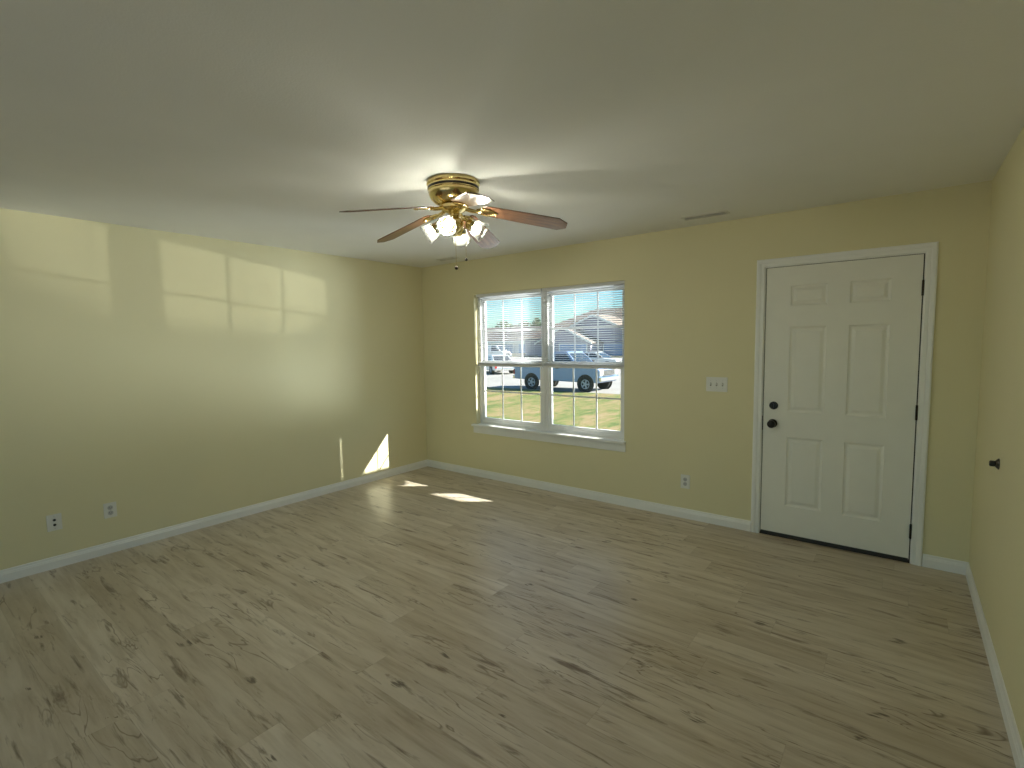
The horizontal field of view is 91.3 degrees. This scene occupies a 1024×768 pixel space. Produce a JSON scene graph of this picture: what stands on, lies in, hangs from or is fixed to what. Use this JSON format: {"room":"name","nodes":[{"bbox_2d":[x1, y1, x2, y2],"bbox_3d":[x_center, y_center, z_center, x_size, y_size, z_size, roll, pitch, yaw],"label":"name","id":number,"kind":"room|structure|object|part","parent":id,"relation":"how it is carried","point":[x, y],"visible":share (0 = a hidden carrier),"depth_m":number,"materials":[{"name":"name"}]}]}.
{"room":"empty living room","nodes":[
{"label":"empty living room","id":0,"kind":"room"},
{"bbox_2d":[0,208,426,569],"bbox_3d":[-2.993,0.035,3.819,0.150,2.440,6.340,3,6,38],"label":"wall","id":1,"kind":"structure","parent":0,"point":[171,378],"depth_m":4.07,"materials":[{"name":"paint"}]},
{"bbox_2d":[46,513,62,531],"bbox_3d":[-3.190,0.966,3.488,0.015,0.114,0.080,3,6,38],"label":"plate","id":2,"kind":"object","parent":1,"relation":"attached to","point":[54,522],"visible":1,"depth_m":3.49,"materials":[{"name":"plastic"}]},
{"bbox_2d":[103,501,116,518],"bbox_3d":[-3.000,0.942,3.736,0.009,0.112,0.078,3,6,38],"label":"wall outlet","id":3,"kind":"object","parent":1,"relation":"attached to","point":[110,509],"visible":1,"depth_m":3.73,"materials":[{"name":"plastic"}]},
{"bbox_2d":[0,460,427,583],"bbox_3d":[-2.952,1.217,3.811,0.014,0.084,6.200,3,6,38],"label":"baseboard","id":4,"kind":"structure","parent":1,"relation":"attached to","point":[9,574],"depth_m":4.11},
{"bbox_2d":[0,466,1015,767],"bbox_3d":[-0.995,1.387,2.263,5.414,0.060,6.540,3,6,38],"label":"floor","id":5,"kind":"structure","parent":0,"point":[425,617],"depth_m":2.52,"materials":[{"name":"plastic"}]},
{"bbox_2d":[0,0,1023,267],"bbox_3d":[-1.036,-1.124,2.053,5.414,0.100,6.540,3,6,38],"label":"ceiling","id":6,"kind":"structure","parent":0,"point":[259,122],"depth_m":1.98,"materials":[{"name":"paint"}]},
{"bbox_2d":[436,257,457,260],"bbox_3d":[-0.695,-1.352,5.429,0.260,0.018,0.100,3,6,38],"label":"ceiling vent","id":7,"kind":"object","parent":6,"relation":"in","point":[448,258],"visible":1,"depth_m":5.40,"materials":[{"name":"white metal"}]},
{"bbox_2d":[339,173,566,269],"bbox_3d":[-0.372,-0.905,2.895,1.195,0.498,1.242,3,6,38],"label":"ceiling fan","id":8,"kind":"object","parent":6,"relation":"hanging from","point":[453,193],"visible":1,"depth_m":2.82,"materials":[{"name":"walnut wood"},{"name":"polished brass"},{"name":"frosted white glass"}]},
{"bbox_3d":[-0.658,-0.921,2.629,0.484,0.114,0.137,-4,6,-36],"label":"blade","id":9,"kind":"part","parent":8,"relation":"part of","materials":[{"name":"brown wood"}]},
{"bbox_3d":[-0.659,-0.960,3.103,0.484,0.114,0.137,3,6,36],"label":"blade","id":10,"kind":"part","parent":8,"relation":"part of","materials":[{"name":"brown wood"}]},
{"bbox_3d":[-0.476,-0.872,2.889,0.124,0.121,0.117,3,6,38],"label":"lamp shade","id":11,"kind":"part","parent":8,"relation":"part of","materials":[{"name":"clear glass"}]},
{"bbox_3d":[-0.450,-0.890,2.887,0.068,0.059,0.047,1,5,23],"label":"light bulb","id":12,"kind":"part","parent":8,"relation":"part of","materials":[{"name":"white glass"}]},
{"bbox_3d":[-0.420,-0.905,2.887,0.093,0.082,0.066,-1,5,3],"label":"lamp arm","id":13,"kind":"part","parent":8,"relation":"part of","materials":[{"name":"gold metal"}]},
{"bbox_3d":[-0.347,-0.860,2.728,0.117,0.121,0.124,3,6,38],"label":"lamp shade","id":14,"kind":"part","parent":8,"relation":"part of","materials":[{"name":"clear glass"}]},
{"bbox_3d":[-0.347,-0.881,2.752,0.047,0.059,0.068,1,5,23],"label":"light bulb","id":15,"kind":"part","parent":8,"relation":"part of","materials":[{"name":"white glass"}]},
{"bbox_3d":[-0.342,-0.897,2.780,0.066,0.082,0.093,0,5,15],"label":"lamp arm","id":16,"kind":"part","parent":8,"relation":"part of","materials":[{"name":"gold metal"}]},
{"bbox_3d":[-0.314,-0.913,2.959,0.066,0.082,0.093,-1,5,3],"label":"lamp arm","id":17,"kind":"part","parent":8,"relation":"part of","materials":[{"name":"gold metal"}]},
{"bbox_3d":[-0.314,-0.885,3.017,0.117,0.121,0.124,3,6,38],"label":"lamp shade","id":18,"kind":"part","parent":8,"relation":"part of","materials":[{"name":"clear glass"}]},
{"bbox_3d":[-0.240,-0.906,2.859,0.093,0.082,0.066,0,5,15],"label":"lamp arm","id":19,"kind":"part","parent":8,"relation":"part of","materials":[{"name":"gold metal"}]},
{"bbox_3d":[-0.206,-0.916,2.484,0.137,0.114,0.484,-2,5,-18],"label":"blade","id":20,"kind":"part","parent":8,"relation":"part of","materials":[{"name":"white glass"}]},
{"bbox_3d":[-0.211,-0.891,2.855,0.068,0.059,0.047,1,5,23],"label":"light bulb","id":21,"kind":"part","parent":8,"relation":"part of","materials":[{"name":"white glass"}]},
{"bbox_3d":[-0.185,-0.874,2.856,0.124,0.121,0.117,3,6,38],"label":"lamp shade","id":22,"kind":"part","parent":8,"relation":"part of","materials":[{"name":"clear glass"}]},
{"bbox_3d":[-0.208,-0.980,3.249,0.137,0.114,0.484,1,5,18],"label":"blade","id":23,"kind":"part","parent":8,"relation":"part of","materials":[{"name":"brown wood"}]},
{"bbox_3d":[0.072,-0.953,2.867,0.484,0.114,0.137,-1,5,0],"label":"blade","id":24,"kind":"part","parent":8,"relation":"part of","materials":[{"name":"brown wood"}]},
{"bbox_2d":[681,210,729,220],"bbox_3d":[1.434,-1.244,3.714,0.330,0.018,0.100,3,6,38],"label":"ceiling vent","id":25,"kind":"object","parent":6,"relation":"in","point":[724,212],"visible":1,"depth_m":3.69,"materials":[{"name":"white metal"}]},
{"bbox_2d":[422,180,991,561],"bbox_3d":[0.948,-0.100,4.674,5.014,2.440,0.140,3,6,38],"label":"wall","id":26,"kind":"structure","parent":0,"point":[690,307],"depth_m":4.12,"materials":[{"name":"paint"}]},
{"bbox_2d":[478,291,545,429],"bbox_3d":[0.004,-0.259,5.430,0.903,1.458,0.075,3,6,38],"label":"window","id":27,"kind":"structure","parent":26,"relation":"in","point":[482,369],"depth_m":5.45,"materials":[{"name":"plastic"}]},
{"bbox_2d":[476,289,542,367],"bbox_3d":[-0.044,-0.583,5.347,0.879,0.797,0.037,3,6,38],"label":"mini blind","id":28,"kind":"object","parent":27,"relation":"attached to","point":[479,296],"visible":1,"depth_m":5.36,"materials":[{"name":"white plastic"}]},
{"bbox_3d":[-0.047,-0.966,5.319,0.879,0.027,0.028,3,6,38],"label":"head rail","id":29,"kind":"part","parent":28,"relation":"part of","materials":[{"name":"white plastic"}]},
{"bbox_3d":[-0.035,-0.204,5.383,0.875,0.037,0.025,3,6,38],"label":"rail","id":30,"kind":"part","parent":28,"relation":"part of","materials":[{"name":"white plastic"}]},
{"bbox_3d":[0.009,-0.583,5.417,0.833,0.740,0.028,3,6,38],"label":"sash","id":31,"kind":"part","parent":27,"relation":"part of","materials":[{"name":"plastic"}]},
{"bbox_3d":[0.001,0.093,5.449,0.833,0.684,0.028,3,6,38],"label":"sash","id":32,"kind":"part","parent":27,"relation":"part of","materials":[{"name":"plastic"}]},
{"bbox_2d":[471,423,625,444],"bbox_3d":[0.310,0.498,5.154,1.875,0.025,0.113,3,6,38],"label":"window sill","id":33,"kind":"structure","parent":26,"relation":"attached to","point":[492,426],"depth_m":5.03,"materials":[{"name":"white wood"}]},
{"bbox_2d":[473,426,625,451],"bbox_3d":[0.300,0.550,5.144,1.865,0.077,0.014,3,6,38],"label":"trim","id":34,"kind":"structure","parent":26,"relation":"attached to","point":[530,436],"depth_m":5.04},
{"bbox_2d":[545,284,624,438],"bbox_3d":[0.718,-0.224,4.876,0.903,1.458,0.075,3,6,38],"label":"window","id":35,"kind":"structure","parent":26,"relation":"in","point":[550,426],"depth_m":4.95,"materials":[{"name":"plastic"}]},
{"bbox_2d":[542,281,624,368],"bbox_3d":[0.668,-0.548,4.795,0.891,0.797,0.037,3,6,38],"label":"mini blind","id":36,"kind":"object","parent":35,"relation":"attached to","point":[615,283],"visible":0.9,"depth_m":4.78,"materials":[{"name":"white plastic"}]},
{"bbox_3d":[0.664,-0.932,4.767,0.891,0.027,0.028,3,6,38],"label":"head rail","id":37,"kind":"part","parent":36,"relation":"part of","materials":[{"name":"white plastic"}]},
{"bbox_3d":[0.677,-0.170,4.831,0.887,0.037,0.025,3,6,38],"label":"rail","id":38,"kind":"part","parent":36,"relation":"part of","materials":[{"name":"white plastic"}]},
{"bbox_3d":[0.935,-0.536,4.593,0.002,0.758,0.029,3,6,38],"label":"ladder cord","id":39,"kind":"part","parent":36,"relation":"part of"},
{"bbox_3d":[0.716,0.128,4.895,0.833,0.684,0.028,3,6,38],"label":"sash","id":40,"kind":"part","parent":35,"relation":"part of","materials":[{"name":"plastic"}]},
{"bbox_3d":[0.723,-0.548,4.862,0.833,0.740,0.028,3,6,38],"label":"sash","id":41,"kind":"part","parent":35,"relation":"part of","materials":[{"name":"plastic"}]},
{"bbox_2d":[427,459,750,531],"bbox_3d":[0.414,1.055,5.103,3.734,0.084,0.014,3,6,38],"label":"baseboard","id":42,"kind":"structure","parent":26,"relation":"attached to","point":[736,523],"depth_m":4.72,"materials":[{"name":"white wood"}]},
{"bbox_2d":[681,474,689,488],"bbox_3d":[1.474,0.831,4.258,0.078,0.118,0.009,3,6,38],"label":"wall outlet","id":43,"kind":"object","parent":26,"relation":"attached to","point":[685,479],"visible":1,"depth_m":4.25,"materials":[{"name":"plastic"}]},
{"bbox_2d":[706,377,727,391],"bbox_3d":[1.649,0.004,4.035,0.165,0.117,0.020,3,6,38],"label":"light switch","id":44,"kind":"object","parent":26,"relation":"attached to","point":[716,384],"visible":1,"depth_m":4.04,"materials":[{"name":"plastic"}]},
{"bbox_2d":[750,241,938,565],"bbox_3d":[2.317,0.133,3.592,1.048,2.111,0.215,3,6,38],"label":"door","id":45,"kind":"structure","parent":26,"relation":"in","point":[844,340],"depth_m":3.52,"materials":[{"name":"white metal"}]},
{"bbox_3d":[1.968,0.302,3.790,0.065,0.065,0.071,3,6,38],"label":"knob","id":46,"kind":"part","parent":45,"relation":"part of","materials":[{"name":"black metal"}]},
{"bbox_2d":[922,554,967,574],"bbox_3d":[2.809,1.171,3.246,0.228,0.084,0.014,3,6,38],"label":"baseboard","id":47,"kind":"structure","parent":26,"relation":"attached to","point":[929,561],"depth_m":3.24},
{"bbox_2d":[969,127,1023,747],"bbox_3d":[1.084,0.232,0.656,0.150,2.440,6.340,3,6,38],"label":"wall","id":48,"kind":"structure","parent":0,"point":[996,555],"depth_m":2.32,"materials":[{"name":"paint"}]},
{"bbox_2d":[965,562,1023,767],"bbox_3d":[0.996,1.408,0.749,0.014,0.084,6.200,3,6,38],"label":"baseboard","id":49,"kind":"structure","parent":48,"relation":"attached to","point":[1017,749],"depth_m":2.13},
{"bbox_2d":[989,459,999,469],"bbox_3d":[2.317,0.383,2.405,0.035,0.054,0.054,3,6,38],"label":"door stop","id":50,"kind":"object","parent":48,"relation":"attached to","point":[996,463],"visible":1,"depth_m":2.39,"materials":[{"name":"black metal"}]},
{"label":"outside","id":51,"kind":"structure","parent":0,"visible":0},
{"bbox_2d":[511,353,621,356],"bbox_3d":[99.979,-17.228,216.971,500.000,0.290,342.000,3,6,38],"label":"ground","id":52,"kind":"structure","parent":51,"point":[512,354],"depth_m":86.67,"materials":[{"name":"grey concrete"}]},
{"bbox_2d":[492,322,512,327],"bbox_3d":[-2.145,-14.533,148.146,8.127,9.082,7.331,3,6,38],"label":"tree","id":53,"kind":"object","parent":52,"relation":"on","point":[511,325],"visible":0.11,"depth_m":146.95,"materials":[{"name":"green plant"}]},
{"bbox_2d":[487,326,540,352],"bbox_3d":[-3.936,-10.091,115.475,34.800,5.700,11.750,3,6,38],"label":"house","id":54,"kind":"structure","parent":52,"relation":"on","point":[512,344],"depth_m":107.14,"materials":[{"name":"white"}]},
{"bbox_3d":[-1.574,-7.564,107.576,4.400,1.900,0.049,3,6,38],"label":"garage door","id":55,"kind":"part","parent":54,"relation":"part of","materials":[{"name":"white metal"}]},
{"bbox_3d":[3.163,-7.335,103.901,4.400,1.900,0.049,3,6,38],"label":"garage door","id":56,"kind":"part","parent":54,"relation":"part of","materials":[{"name":"white metal"}]},
{"bbox_2d":[513,321,530,326],"bbox_3d":[3.283,-13.745,141.418,6.576,8.456,6.883,3,6,38],"label":"tree","id":57,"kind":"object","parent":52,"relation":"on","point":[516,325],"visible":0.07,"depth_m":140.27,"materials":[{"name":"green plant"}]},
{"bbox_2d":[531,318,540,325],"bbox_3d":[6.587,-12.857,128.855,4.331,8.664,4.266,3,6,38],"label":"tree","id":58,"kind":"object","parent":52,"relation":"on","point":[536,323],"visible":0.16,"depth_m":127.73,"materials":[{"name":"green plant"}]},
{"bbox_2d":[516,307,621,355],"bbox_3d":[20.570,-8.826,81.675,41.000,8.000,23.410,3,6,38],"label":"house","id":59,"kind":"structure","parent":52,"relation":"on","point":[531,348],"depth_m":77.52,"materials":[{"name":"beige"}]},
{"bbox_3d":[9.293,-5.119,76.431,4.700,1.850,0.049,3,6,38],"label":"garage door","id":60,"kind":"part","parent":59,"relation":"part of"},
{"bbox_3d":[16.139,-5.106,75.542,5.000,1.750,0.049,3,6,38],"label":"garage door","id":61,"kind":"part","parent":59,"relation":"part of","materials":[{"name":"white metal"}]},
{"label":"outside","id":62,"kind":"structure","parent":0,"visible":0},
{"bbox_2d":[486,357,621,393],"bbox_3d":[-10.012,-2.330,59.804,200.000,0.280,42.300,3,6,38],"label":"street","id":63,"kind":"structure","parent":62,"point":[492,380],"depth_m":28.10,"materials":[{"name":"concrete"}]},
{"bbox_2d":[487,345,511,356],"bbox_3d":[-2.671,-4.156,66.800,5.080,2.081,2.240,2,5,30],"label":"van","id":64,"kind":"object","parent":63,"relation":"on","point":[499,349],"visible":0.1,"depth_m":65.66,"materials":[{"name":"paint"}]},
{"bbox_2d":[486,354,513,373],"bbox_3d":[-1.286,-1.551,38.740,2.060,1.496,4.650,-3,5,-22],"label":"parked car","id":65,"kind":"object","parent":63,"relation":"on","point":[492,369],"visible":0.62,"depth_m":37.40,"materials":[{"name":"silver metal"}]},
{"bbox_2d":[513,351,618,391],"bbox_3d":[2.580,-0.658,24.795,5.060,1.924,2.190,3,6,38],"label":"pickup truck","id":66,"kind":"object","parent":63,"relation":"on","point":[585,378],"visible":0.75,"depth_m":23.78,"materials":[{"name":"paint"}]},
{"bbox_2d":[603,369,614,375],"bbox_3d":[4.517,-0.537,23.295,0.045,0.260,1.147,3,6,38],"label":"grille","id":67,"kind":"object","parent":66,"relation":"attached to","point":[606,372],"depth_m":23.30,"materials":[{"name":"silver metal"}]},
{"bbox_2d":[583,352,621,361],"bbox_3d":[7.164,-1.975,42.171,4.650,1.496,2.060,3,6,38],"label":"parked car","id":68,"kind":"object","parent":63,"relation":"on","point":[586,353],"visible":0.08,"depth_m":41.29,"materials":[{"name":"white paint"}]},
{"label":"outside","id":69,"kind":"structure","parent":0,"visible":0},
{"bbox_2d":[486,387,620,430],"bbox_3d":[-4.071,0.991,18.692,100.000,0.300,15.544,3,6,38],"label":"lawn","id":70,"kind":"structure","parent":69,"point":[608,410],"depth_m":17.51,"materials":[{"name":"green plant"}]}
]}

